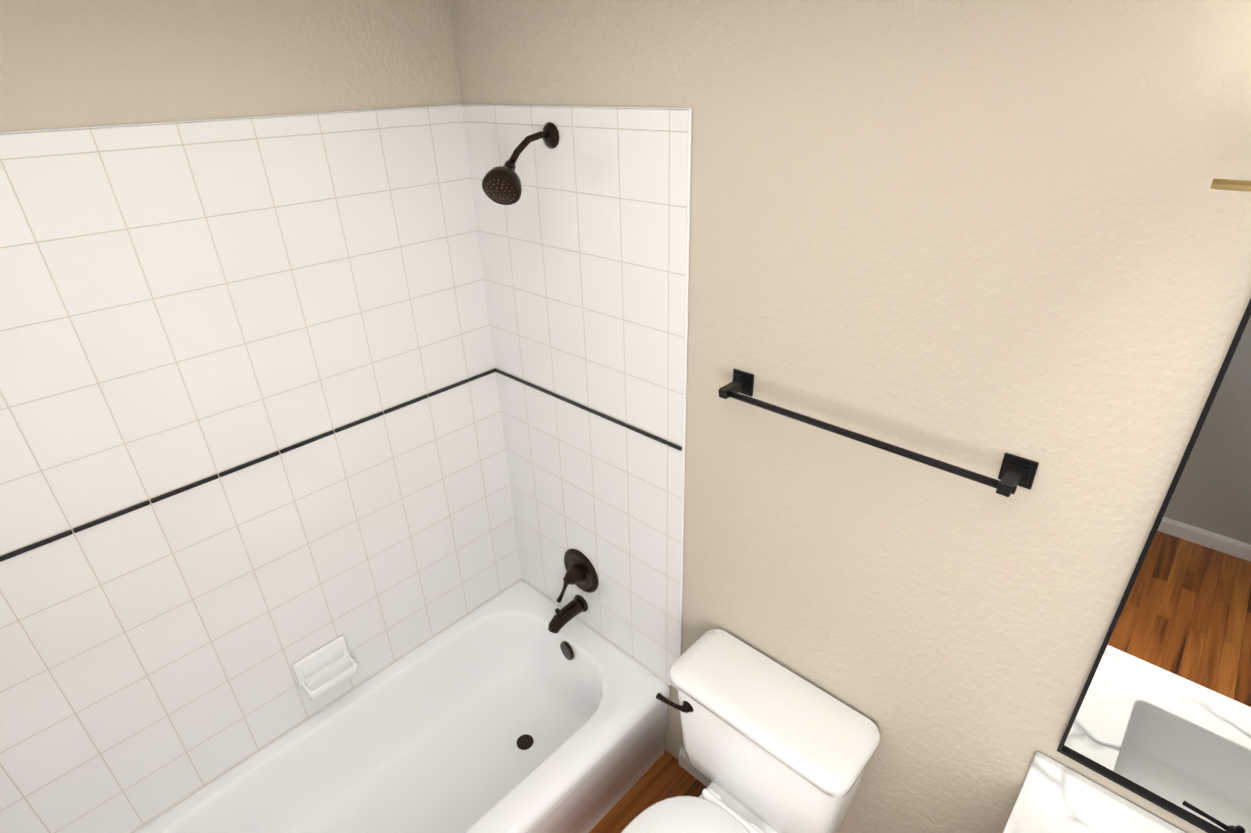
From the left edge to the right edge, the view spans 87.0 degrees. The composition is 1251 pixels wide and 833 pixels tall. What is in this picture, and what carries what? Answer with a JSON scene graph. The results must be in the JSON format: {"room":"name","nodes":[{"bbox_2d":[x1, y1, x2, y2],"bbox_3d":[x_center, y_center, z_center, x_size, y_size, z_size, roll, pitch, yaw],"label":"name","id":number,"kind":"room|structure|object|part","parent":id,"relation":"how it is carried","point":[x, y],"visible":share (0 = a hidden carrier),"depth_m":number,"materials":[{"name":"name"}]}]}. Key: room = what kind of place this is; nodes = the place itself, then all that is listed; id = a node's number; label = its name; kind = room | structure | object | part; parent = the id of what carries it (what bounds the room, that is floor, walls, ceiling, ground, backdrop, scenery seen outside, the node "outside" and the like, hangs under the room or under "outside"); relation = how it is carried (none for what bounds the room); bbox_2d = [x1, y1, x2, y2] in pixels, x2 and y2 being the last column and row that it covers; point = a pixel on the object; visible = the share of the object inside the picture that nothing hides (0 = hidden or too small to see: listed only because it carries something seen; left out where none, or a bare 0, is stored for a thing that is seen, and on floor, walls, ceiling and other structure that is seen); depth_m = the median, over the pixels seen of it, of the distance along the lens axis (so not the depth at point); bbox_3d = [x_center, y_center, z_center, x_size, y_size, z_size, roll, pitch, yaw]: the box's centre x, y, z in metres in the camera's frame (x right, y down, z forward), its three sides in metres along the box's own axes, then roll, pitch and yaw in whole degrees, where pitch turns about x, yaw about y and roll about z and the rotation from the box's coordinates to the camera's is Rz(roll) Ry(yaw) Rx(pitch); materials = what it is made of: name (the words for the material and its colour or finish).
{"room":"bathroom","nodes":[
{"label":"bathroom","id":0,"kind":"room"},
{"bbox_2d":[0,0,461,131],"bbox_3d":[-1.061,0.180,1.776,0.120,2.430,1.690,22,36,38],"label":"wall","id":1,"kind":"structure","parent":0,"point":[74,63],"depth_m":1.42,"materials":[{"name":"beige paint"}]},
{"bbox_2d":[0,824,7,832],"bbox_3d":[-1.199,0.566,1.008,0.795,1.736,0.010,22,36,38],"label":"tiled wall","id":2,"kind":"structure","parent":1,"relation":"attached to","point":[1,825],"depth_m":1.56,"materials":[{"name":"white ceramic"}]},
{"bbox_2d":[0,104,519,832],"bbox_3d":[-0.972,0.162,1.764,0.014,1.736,1.570,22,36,38],"label":"tiled wall","id":3,"kind":"structure","parent":1,"relation":"attached to","point":[182,304],"depth_m":1.67,"materials":[{"name":"white tile"}]},
{"bbox_2d":[292,635,357,699],"bbox_3d":[-0.929,0.787,2.054,0.080,0.120,0.164,22,36,38],"label":"soap dish","id":4,"kind":"object","parent":3,"relation":"attached to","point":[323,670],"visible":1,"depth_m":2.06,"materials":[{"name":"white ceramic"}]},
{"bbox_2d":[589,750,706,832],"bbox_3d":[-0.168,1.974,1.031,3.420,0.100,2.930,22,36,38],"label":"floor","id":5,"kind":"structure","parent":0,"point":[666,775],"depth_m":2.24,"materials":[{"name":"brown wood"}]},
{"bbox_2d":[135,580,670,832],"bbox_3d":[-0.661,1.210,2.013,0.787,0.365,1.564,22,36,38],"label":"bathtub","id":6,"kind":"object","parent":5,"relation":"on","point":[507,711],"visible":1,"depth_m":2.21,"materials":[{"name":"white ceramic"}]},
{"bbox_2d":[621,629,879,832],"bbox_3d":[0.199,1.133,1.691,0.529,0.757,0.725,22,36,38],"label":"toilet","id":7,"kind":"object","parent":5,"relation":"on","point":[771,746],"visible":1,"depth_m":1.68,"materials":[{"name":"white ceramic"}]},
{"bbox_3d":[0.134,0.775,1.783,0.105,0.037,0.041,22,36,38],"label":"handle","id":8,"kind":"part","parent":7,"relation":"part of","materials":[{"name":"brown metal"}]},
{"bbox_3d":[0.127,1.144,1.600,0.372,0.048,0.502,22,36,38],"label":"seat","id":9,"kind":"part","parent":7,"relation":"part of","materials":[{"name":"white plastic"}]},
{"bbox_2d":[1003,751,1184,832],"bbox_3d":[0.907,1.274,1.123,0.814,1.001,0.601,22,36,38],"label":"bathroom vanity","id":10,"kind":"object","parent":5,"relation":"on","point":[1054,796],"visible":0.98,"depth_m":1.30,"materials":[{"name":"white paint"}]},
{"bbox_2d":[449,0,1250,832],"bbox_3d":[0.519,0.257,1.544,2.756,2.430,0.120,22,36,38],"label":"wall","id":11,"kind":"structure","parent":0,"point":[981,236],"depth_m":1.22,"materials":[{"name":"beige paint"}]},
{"bbox_2d":[460,104,691,689],"bbox_3d":[-0.133,0.014,2.002,0.795,1.736,0.014,22,36,38],"label":"tiled wall","id":12,"kind":"structure","parent":11,"relation":"attached to","point":[584,277],"depth_m":1.87,"materials":[{"name":"white tile"}]},
{"bbox_2d":[0,368,681,561],"bbox_3d":[-0.678,0.238,1.490,0.811,0.012,1.568,22,36,38],"label":"tile trim","id":13,"kind":"structure","parent":12,"relation":"attached to","point":[180,490],"depth_m":1.78,"materials":[{"name":"black"}]},
{"bbox_2d":[482,122,558,204],"bbox_3d":[-0.254,-0.617,1.613,0.094,0.178,0.212,22,36,38],"label":"shower head","id":14,"kind":"object","parent":12,"relation":"attached to","point":[501,185],"visible":1,"depth_m":1.60},
{"bbox_2d":[548,595,587,632],"bbox_3d":[-0.213,0.701,2.345,0.068,0.092,0.157,22,36,38],"label":"tub spout","id":15,"kind":"object","parent":12,"relation":"attached to","point":[569,611],"visible":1,"depth_m":2.33,"materials":[{"name":"brown metal"}]},
{"bbox_2d":[556,549,597,602],"bbox_3d":[-0.188,0.567,2.291,0.172,0.190,0.096,22,36,38],"label":"tub valve","id":16,"kind":"object","parent":12,"relation":"attached to","point":[581,573],"visible":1,"depth_m":2.28,"materials":[{"name":"brown metal"}]},
{"bbox_2d":[679,747,711,786],"bbox_3d":[0.522,1.326,2.029,0.913,0.085,0.013,22,36,38],"label":"baseboard","id":17,"kind":"structure","parent":11,"relation":"attached to","point":[687,766],"depth_m":2.25,"materials":[{"name":"white"}]},
{"bbox_2d":[718,369,1038,496],"bbox_3d":[0.456,0.023,1.319,0.634,0.054,0.082,22,36,38],"label":"towel bar","id":18,"kind":"object","parent":11,"relation":"attached to","point":[1015,471],"visible":1,"depth_m":1.22,"materials":[{"name":"black metal"}]},
{"bbox_2d":[1057,298,1250,832],"bbox_3d":[1.093,0.321,0.851,0.701,0.983,0.020,22,36,38],"label":"mirror","id":19,"kind":"object","parent":11,"relation":"attached to","point":[1160,716],"visible":0.94,"depth_m":1.07,"materials":[{"name":"black mirror"}]},
{"bbox_2d":[1210,178,1250,191],"bbox_3d":[0.948,-0.273,0.557,0.646,0.338,0.172,22,36,38],"label":"sconce","id":20,"kind":"object","parent":11,"relation":"attached to","point":[1231,184],"visible":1,"depth_m":0.78,"materials":[{"name":"gold metal"}]}
]}

